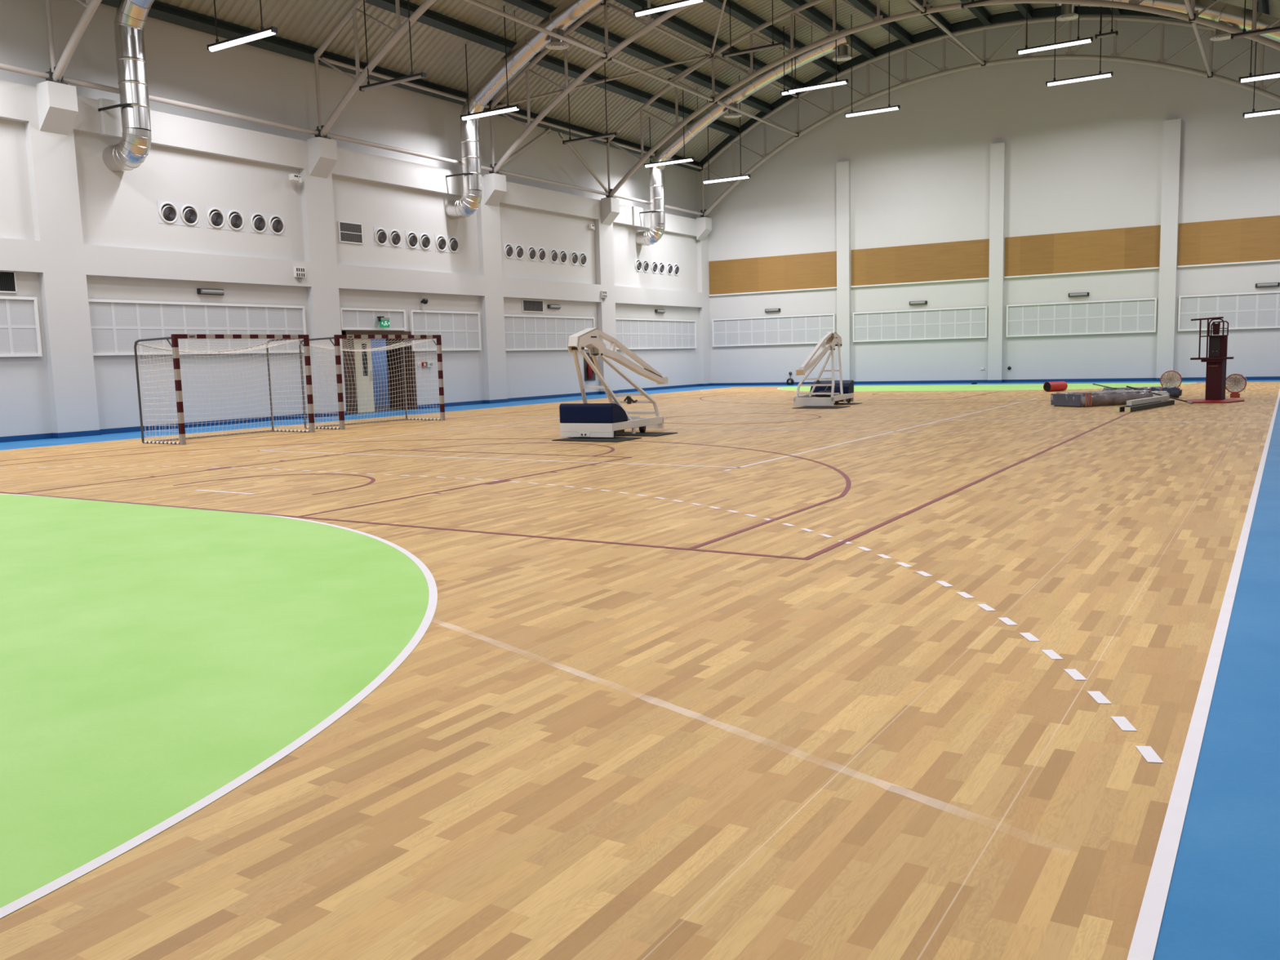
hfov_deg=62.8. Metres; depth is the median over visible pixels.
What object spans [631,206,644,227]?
plaster boxing
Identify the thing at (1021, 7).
purlin
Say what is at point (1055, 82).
diffuser
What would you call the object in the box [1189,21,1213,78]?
tube
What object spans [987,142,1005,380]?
pillar
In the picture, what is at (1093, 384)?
pole
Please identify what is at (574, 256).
air vent
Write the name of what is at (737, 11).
purlin
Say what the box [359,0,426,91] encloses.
tube light
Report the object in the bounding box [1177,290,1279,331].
acoustic panel
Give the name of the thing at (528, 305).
air vent
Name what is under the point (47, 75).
tube
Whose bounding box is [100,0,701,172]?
purlin
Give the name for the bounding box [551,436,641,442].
rubber mat
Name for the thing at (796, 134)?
tube
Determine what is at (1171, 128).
pillar
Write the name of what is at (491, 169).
tube
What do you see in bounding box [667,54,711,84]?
tube
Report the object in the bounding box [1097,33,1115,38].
diffuser
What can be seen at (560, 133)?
tube
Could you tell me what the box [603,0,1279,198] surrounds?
roof truss
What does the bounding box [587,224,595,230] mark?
light
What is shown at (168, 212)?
air vent
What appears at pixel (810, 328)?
acoustic panel
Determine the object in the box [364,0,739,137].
purlin
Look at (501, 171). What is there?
tube
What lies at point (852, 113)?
diffuser
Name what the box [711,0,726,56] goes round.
tube
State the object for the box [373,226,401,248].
air vent
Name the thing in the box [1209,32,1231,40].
diffuser
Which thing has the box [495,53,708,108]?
tube
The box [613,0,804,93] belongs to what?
purlin
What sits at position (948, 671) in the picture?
floor
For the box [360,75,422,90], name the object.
diffuser
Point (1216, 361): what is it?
stand
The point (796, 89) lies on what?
diffuser
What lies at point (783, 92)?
diffuser
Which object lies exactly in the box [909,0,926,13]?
tube
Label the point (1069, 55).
roof truss
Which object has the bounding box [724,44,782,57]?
diffuser
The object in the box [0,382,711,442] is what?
baseboard
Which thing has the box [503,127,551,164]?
tube
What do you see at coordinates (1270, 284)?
emergency light
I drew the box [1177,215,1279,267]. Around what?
panel
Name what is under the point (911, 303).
emergency light
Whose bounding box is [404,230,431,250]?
air vent
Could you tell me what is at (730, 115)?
diffuser
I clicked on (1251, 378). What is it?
baseboard
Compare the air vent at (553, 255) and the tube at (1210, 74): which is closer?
the tube at (1210, 74)
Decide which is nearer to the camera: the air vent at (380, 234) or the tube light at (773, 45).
the air vent at (380, 234)
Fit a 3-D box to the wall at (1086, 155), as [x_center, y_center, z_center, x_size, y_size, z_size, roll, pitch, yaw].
[13.508,-10.692,40.628,25.800,13.800,0.300,3,8,32]
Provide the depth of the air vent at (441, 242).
32.79 m
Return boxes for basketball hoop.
[559,327,667,437]
[793,331,853,405]
[1160,370,1182,387]
[1225,373,1246,397]
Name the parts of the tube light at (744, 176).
hanging rod, hanging rod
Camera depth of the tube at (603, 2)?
30.96 m
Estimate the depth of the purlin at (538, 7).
35.46 m
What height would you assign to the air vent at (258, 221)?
0.520 m
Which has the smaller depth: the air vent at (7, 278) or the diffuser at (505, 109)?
the air vent at (7, 278)
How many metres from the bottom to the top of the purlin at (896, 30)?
0.370 m
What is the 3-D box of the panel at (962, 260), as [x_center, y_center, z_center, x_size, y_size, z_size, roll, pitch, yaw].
[11.156,-8.672,42.126,5.620,1.530,0.100,3,8,32]
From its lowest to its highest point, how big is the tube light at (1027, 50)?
3.199 m
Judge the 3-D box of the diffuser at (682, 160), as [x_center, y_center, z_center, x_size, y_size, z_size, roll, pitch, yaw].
[1.116,-12.261,40.542,2.080,0.128,0.125,3,8,32]
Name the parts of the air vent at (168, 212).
vent plate, jet vent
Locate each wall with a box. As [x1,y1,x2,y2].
[0,0,711,436]
[696,15,1279,382]
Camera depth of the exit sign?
30.35 m
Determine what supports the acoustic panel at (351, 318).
attached to the wall at (74, 229)
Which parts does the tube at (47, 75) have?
plate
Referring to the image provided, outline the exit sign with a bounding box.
[377,315,390,327]
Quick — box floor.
[0,379,1279,959]
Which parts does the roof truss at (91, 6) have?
post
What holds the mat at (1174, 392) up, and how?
on the floor
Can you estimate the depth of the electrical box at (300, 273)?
27.66 m
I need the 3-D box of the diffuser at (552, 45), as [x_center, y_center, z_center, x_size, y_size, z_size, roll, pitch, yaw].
[-2.376,-12.489,30.177,0.680,0.045,0.680,3,8,32]
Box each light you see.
[196,288,223,295]
[207,0,277,51]
[288,173,302,182]
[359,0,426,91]
[460,5,520,119]
[547,304,560,308]
[562,47,617,144]
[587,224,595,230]
[633,0,705,17]
[644,89,694,167]
[654,309,665,313]
[702,75,750,183]
[722,0,785,57]
[764,308,780,312]
[780,26,795,95]
[787,0,848,93]
[844,0,900,117]
[909,300,927,305]
[961,0,1003,8]
[1016,3,1093,54]
[1045,3,1113,86]
[1068,292,1088,297]
[1094,0,1118,39]
[1231,0,1279,39]
[1239,3,1279,82]
[1242,1,1279,117]
[1255,282,1279,287]
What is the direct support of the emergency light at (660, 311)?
attached to the wall at (74, 229)
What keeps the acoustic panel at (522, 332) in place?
attached to the wall at (74, 229)
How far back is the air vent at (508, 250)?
35.60 m
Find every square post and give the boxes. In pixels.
[1114,400,1161,412]
[1124,400,1174,412]
[1126,395,1169,405]
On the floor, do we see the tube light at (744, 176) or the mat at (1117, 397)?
the mat at (1117, 397)
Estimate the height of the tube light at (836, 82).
3.119 m
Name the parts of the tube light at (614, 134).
hanging rod, hanging rod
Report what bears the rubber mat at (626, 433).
on the floor
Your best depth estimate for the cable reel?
45.54 m
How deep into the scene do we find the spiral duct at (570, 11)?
31.34 m
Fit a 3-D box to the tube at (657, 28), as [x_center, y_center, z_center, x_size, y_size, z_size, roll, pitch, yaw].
[0.765,-14.530,33.982,0.160,0.180,6.620,3,8,32]
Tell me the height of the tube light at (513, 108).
2.974 m
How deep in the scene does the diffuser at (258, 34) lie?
22.82 m
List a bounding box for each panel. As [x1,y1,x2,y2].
[0,295,42,356]
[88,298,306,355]
[339,307,406,330]
[408,310,481,351]
[504,314,595,351]
[615,317,696,349]
[708,251,836,296]
[711,313,835,346]
[850,239,989,287]
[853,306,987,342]
[1004,225,1160,278]
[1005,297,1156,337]
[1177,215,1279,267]
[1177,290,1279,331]
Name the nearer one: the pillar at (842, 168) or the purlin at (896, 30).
the purlin at (896, 30)
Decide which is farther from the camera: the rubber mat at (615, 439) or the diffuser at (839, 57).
the diffuser at (839, 57)
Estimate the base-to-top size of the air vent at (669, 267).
0.520 m
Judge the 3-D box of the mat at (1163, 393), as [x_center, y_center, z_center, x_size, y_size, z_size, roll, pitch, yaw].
[12.295,-2.034,25.360,0.838,0.222,0.542,-3,7,-8]
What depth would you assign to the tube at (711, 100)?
33.86 m
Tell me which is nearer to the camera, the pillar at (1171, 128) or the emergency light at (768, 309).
the pillar at (1171, 128)
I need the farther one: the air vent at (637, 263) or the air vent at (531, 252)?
the air vent at (637, 263)
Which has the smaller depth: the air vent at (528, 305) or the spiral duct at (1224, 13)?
the spiral duct at (1224, 13)
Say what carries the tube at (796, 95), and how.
attached to the roof truss at (1134, 5)
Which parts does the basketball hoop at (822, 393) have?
rail, plate, arm, head plate, head plate, arm, rail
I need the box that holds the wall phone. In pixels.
[426,361,432,367]
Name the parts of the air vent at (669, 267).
vent plate, jet vent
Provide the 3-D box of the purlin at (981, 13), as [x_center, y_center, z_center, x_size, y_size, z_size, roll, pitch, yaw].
[1.615,-14.812,21.038,0.240,0.340,43.900,3,8,32]
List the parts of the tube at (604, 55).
plate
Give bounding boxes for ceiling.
[155,0,1279,164]
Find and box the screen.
[370,338,389,405]
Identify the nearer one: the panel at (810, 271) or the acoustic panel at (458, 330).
the acoustic panel at (458, 330)
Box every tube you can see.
[0,62,52,80]
[61,76,319,137]
[318,54,491,110]
[325,133,493,173]
[463,0,607,59]
[493,106,608,143]
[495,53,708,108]
[497,169,609,196]
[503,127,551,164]
[558,130,608,192]
[600,0,605,5]
[606,57,714,102]
[607,2,713,57]
[608,140,702,170]
[613,194,703,216]
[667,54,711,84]
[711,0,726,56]
[713,100,799,137]
[714,55,798,98]
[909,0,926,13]
[923,13,986,66]
[1184,0,1195,21]
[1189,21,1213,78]
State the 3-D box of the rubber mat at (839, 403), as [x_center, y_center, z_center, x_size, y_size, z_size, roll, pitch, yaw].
[5.118,-2.030,27.928,1.400,0.012,0.700,3,8,32]
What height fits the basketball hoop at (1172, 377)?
0.632 m
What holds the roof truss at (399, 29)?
on the wall at (74, 229)
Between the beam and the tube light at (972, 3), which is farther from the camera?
the beam
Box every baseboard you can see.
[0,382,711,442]
[711,376,1279,386]
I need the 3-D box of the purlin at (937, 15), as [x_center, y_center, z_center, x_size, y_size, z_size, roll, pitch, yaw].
[0.341,-14.818,21.830,0.263,0.356,43.900,3,8,32]
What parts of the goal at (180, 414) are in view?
post, post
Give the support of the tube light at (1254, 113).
hanging from the ceiling
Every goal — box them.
[133,333,315,444]
[298,334,444,429]
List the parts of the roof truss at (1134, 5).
post, post, post, post, post, post, post, post, post, post, post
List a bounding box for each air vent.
[0,271,17,293]
[156,200,199,226]
[204,205,244,231]
[248,211,285,235]
[337,221,363,244]
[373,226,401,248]
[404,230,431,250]
[434,234,459,253]
[502,242,524,260]
[521,299,543,312]
[526,244,546,262]
[548,248,567,264]
[568,250,586,266]
[634,258,648,272]
[650,260,664,274]
[666,262,679,275]
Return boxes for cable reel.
[786,371,793,385]
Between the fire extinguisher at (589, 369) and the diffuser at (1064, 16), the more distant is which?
the fire extinguisher at (589, 369)
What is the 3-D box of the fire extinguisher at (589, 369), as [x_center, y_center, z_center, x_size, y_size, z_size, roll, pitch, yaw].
[-1.888,-4.165,39.530,0.252,0.707,0.200,3,8,32]
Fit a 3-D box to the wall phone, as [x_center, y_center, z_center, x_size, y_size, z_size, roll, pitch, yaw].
[-6.465,-3.558,32.288,0.104,0.170,0.210,3,8,32]
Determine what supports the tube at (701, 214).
attached to the roof truss at (1134, 5)
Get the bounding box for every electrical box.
[293,266,306,281]
[600,290,607,300]
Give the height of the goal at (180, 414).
2.041 m
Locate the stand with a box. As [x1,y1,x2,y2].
[1184,316,1244,403]
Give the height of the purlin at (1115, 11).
0.382 m
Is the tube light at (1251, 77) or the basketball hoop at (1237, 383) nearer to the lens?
the basketball hoop at (1237, 383)
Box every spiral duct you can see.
[97,0,155,172]
[444,0,604,219]
[635,26,852,246]
[1056,0,1279,42]
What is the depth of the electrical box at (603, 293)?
39.90 m
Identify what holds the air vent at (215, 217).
in the wall at (74, 229)
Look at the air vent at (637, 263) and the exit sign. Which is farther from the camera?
the air vent at (637, 263)
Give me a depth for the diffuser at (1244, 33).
25.41 m
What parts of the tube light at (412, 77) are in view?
hanging rod, hanging rod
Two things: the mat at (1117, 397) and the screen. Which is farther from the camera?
the screen
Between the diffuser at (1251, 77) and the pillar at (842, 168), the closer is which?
the diffuser at (1251, 77)
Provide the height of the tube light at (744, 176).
3.914 m
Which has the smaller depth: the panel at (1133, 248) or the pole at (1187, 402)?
the pole at (1187, 402)
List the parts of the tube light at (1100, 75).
hanging rod, hanging rod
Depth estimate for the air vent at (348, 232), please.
29.42 m
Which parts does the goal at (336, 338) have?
post, post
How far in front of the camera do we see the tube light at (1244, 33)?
25.45 m
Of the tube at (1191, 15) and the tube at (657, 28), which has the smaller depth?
the tube at (1191, 15)
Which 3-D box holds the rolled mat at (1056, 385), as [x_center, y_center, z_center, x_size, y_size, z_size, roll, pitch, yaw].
[12.614,-2.842,31.867,0.702,0.291,0.290,-5,7,-26]
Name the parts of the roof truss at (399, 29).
post, post, post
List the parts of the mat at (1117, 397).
panel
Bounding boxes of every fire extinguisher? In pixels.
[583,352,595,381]
[586,360,592,378]
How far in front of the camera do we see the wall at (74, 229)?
27.47 m
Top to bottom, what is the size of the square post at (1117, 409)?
0.102 m
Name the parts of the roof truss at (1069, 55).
post, post, post, post, post, post, post, post, post, post, post, post, post, post, post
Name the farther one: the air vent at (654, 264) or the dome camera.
the air vent at (654, 264)
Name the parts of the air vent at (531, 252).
vent plate, jet vent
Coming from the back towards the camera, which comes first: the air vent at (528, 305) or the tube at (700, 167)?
the tube at (700, 167)
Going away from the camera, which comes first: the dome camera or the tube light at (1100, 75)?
the dome camera
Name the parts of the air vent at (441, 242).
vent plate, jet vent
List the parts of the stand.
rail post, rail, rail post, recess panel, plate, backrest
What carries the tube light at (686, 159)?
hanging from the ceiling
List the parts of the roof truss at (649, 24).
post, post, post, post, post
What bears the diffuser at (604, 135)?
attached to the tube light at (614, 134)
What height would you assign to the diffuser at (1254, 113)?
0.128 m
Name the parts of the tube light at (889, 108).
hanging rod, hanging rod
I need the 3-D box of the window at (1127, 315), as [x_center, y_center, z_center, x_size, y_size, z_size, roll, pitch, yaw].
[16.401,-6.050,39.220,5.230,1.230,0.090,3,8,32]
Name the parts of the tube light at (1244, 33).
hanging rod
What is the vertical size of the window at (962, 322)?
1.220 m
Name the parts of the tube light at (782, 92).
hanging rod, hanging rod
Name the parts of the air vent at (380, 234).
vent plate, jet vent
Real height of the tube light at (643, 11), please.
2.592 m
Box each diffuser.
[208,30,275,51]
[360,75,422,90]
[462,106,519,119]
[545,41,568,49]
[564,133,615,143]
[644,158,693,167]
[703,176,749,183]
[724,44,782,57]
[724,112,742,118]
[782,91,795,95]
[788,80,846,93]
[832,54,852,61]
[845,106,898,117]
[1018,39,1090,54]
[1047,73,1111,86]
[1056,13,1078,21]
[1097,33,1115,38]
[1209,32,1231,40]
[1233,28,1279,38]
[1240,73,1279,82]
[1244,110,1279,117]
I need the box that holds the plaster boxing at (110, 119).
[97,97,122,137]
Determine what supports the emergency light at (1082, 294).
attached to the wall at (1086, 155)
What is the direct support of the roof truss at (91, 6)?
on the wall at (74, 229)
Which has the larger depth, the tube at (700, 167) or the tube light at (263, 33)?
the tube at (700, 167)
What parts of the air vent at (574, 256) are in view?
vent plate, jet vent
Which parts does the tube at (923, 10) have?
plate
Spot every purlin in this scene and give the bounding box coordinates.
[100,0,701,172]
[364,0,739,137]
[502,0,772,113]
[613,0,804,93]
[705,0,839,75]
[781,0,875,58]
[847,0,913,45]
[906,0,951,34]
[960,0,991,26]
[1013,3,1034,19]
[1109,7,1120,15]
[1158,14,1167,18]
[1257,0,1269,14]
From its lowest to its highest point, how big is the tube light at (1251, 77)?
3.306 m
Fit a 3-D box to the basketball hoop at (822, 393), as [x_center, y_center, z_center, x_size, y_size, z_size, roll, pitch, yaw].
[4.649,-2.880,27.090,1.050,1.900,3.550,2,7,26]
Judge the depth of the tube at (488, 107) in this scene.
30.46 m
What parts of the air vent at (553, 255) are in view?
vent plate, jet vent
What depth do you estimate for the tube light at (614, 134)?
35.31 m
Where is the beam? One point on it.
(1083, 11)
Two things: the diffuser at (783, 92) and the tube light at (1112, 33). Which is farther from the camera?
the diffuser at (783, 92)
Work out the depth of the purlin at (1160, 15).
36.39 m
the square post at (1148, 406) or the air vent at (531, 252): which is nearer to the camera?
the square post at (1148, 406)
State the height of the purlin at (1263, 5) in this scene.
0.409 m
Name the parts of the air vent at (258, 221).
vent plate, jet vent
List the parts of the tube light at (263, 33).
hanging rod, hanging rod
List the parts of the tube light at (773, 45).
hanging rod, hanging rod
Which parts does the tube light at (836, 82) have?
hanging rod, hanging rod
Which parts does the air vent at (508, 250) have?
vent plate, jet vent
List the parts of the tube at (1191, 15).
plate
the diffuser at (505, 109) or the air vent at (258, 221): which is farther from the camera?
the diffuser at (505, 109)
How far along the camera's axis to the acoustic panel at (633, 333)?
43.67 m
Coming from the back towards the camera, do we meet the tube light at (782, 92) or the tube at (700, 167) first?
the tube at (700, 167)
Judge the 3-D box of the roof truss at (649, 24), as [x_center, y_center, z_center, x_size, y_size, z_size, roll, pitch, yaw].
[5.397,-12.352,27.350,24.360,5.915,0.320,3,8,32]
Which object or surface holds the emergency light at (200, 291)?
attached to the wall at (74, 229)
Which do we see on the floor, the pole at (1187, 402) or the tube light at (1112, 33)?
the pole at (1187, 402)
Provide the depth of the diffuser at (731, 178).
41.47 m
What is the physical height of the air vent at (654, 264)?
0.520 m
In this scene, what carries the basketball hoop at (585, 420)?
on the rubber mat at (626, 433)
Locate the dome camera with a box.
[420,298,427,304]
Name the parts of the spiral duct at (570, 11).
hanger rod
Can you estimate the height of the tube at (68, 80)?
0.180 m
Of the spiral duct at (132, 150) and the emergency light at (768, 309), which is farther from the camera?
the emergency light at (768, 309)
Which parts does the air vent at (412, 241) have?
vent plate, jet vent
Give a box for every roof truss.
[44,0,102,84]
[313,0,436,139]
[489,0,693,174]
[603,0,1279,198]
[697,15,1279,217]
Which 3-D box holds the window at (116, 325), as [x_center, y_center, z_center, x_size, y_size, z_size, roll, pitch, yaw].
[-10.574,-3.700,25.627,0.090,1.240,6.040,3,8,32]
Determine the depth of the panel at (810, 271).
45.43 m
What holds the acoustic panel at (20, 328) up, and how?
attached to the wall at (74, 229)
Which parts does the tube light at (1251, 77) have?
hanging rod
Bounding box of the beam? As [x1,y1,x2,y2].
[699,6,1183,165]
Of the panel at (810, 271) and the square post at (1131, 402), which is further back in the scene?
the panel at (810, 271)
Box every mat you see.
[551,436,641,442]
[615,431,677,436]
[792,406,848,408]
[834,402,862,404]
[1043,381,1067,391]
[1050,389,1152,407]
[1102,386,1182,398]
[1151,391,1169,396]
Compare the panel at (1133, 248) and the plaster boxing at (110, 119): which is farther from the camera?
the panel at (1133, 248)
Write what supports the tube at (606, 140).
attached to the roof truss at (649, 24)
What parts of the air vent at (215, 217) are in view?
vent plate, jet vent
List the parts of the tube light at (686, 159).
hanging rod, hanging rod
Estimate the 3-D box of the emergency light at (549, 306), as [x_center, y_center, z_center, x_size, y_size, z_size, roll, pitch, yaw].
[-3.052,-6.210,37.608,0.132,0.140,0.720,3,8,32]
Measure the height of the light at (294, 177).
0.190 m
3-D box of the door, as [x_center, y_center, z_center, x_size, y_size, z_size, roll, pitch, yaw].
[-7.953,-3.179,30.870,0.970,2.340,2.800,3,8,32]
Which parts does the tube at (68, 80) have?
plate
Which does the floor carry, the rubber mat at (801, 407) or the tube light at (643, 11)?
the rubber mat at (801, 407)
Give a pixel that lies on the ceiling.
(437, 53)
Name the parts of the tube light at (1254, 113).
hanging rod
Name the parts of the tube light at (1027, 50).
hanging rod, hanging rod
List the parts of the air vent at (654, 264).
vent plate, jet vent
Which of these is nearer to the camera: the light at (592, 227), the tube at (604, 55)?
the tube at (604, 55)
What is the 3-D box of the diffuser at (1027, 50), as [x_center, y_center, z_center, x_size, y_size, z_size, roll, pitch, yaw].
[12.686,-13.280,32.137,2.080,0.128,0.125,3,8,32]
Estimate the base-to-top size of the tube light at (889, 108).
3.771 m
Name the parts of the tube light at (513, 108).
hanging rod, hanging rod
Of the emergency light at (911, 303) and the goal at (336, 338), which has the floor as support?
the goal at (336, 338)
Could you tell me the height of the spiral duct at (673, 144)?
7.425 m
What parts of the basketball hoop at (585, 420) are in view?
arm, head plate, bolt plate, ballast plate, head plate, arm, boom post, rail, plate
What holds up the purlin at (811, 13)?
attached to the ceiling
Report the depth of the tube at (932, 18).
35.85 m
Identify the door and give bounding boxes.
[342,330,417,414]
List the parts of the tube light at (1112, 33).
hanging rod, hanging rod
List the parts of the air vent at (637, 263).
vent plate, jet vent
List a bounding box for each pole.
[1092,382,1116,389]
[1126,386,1193,404]

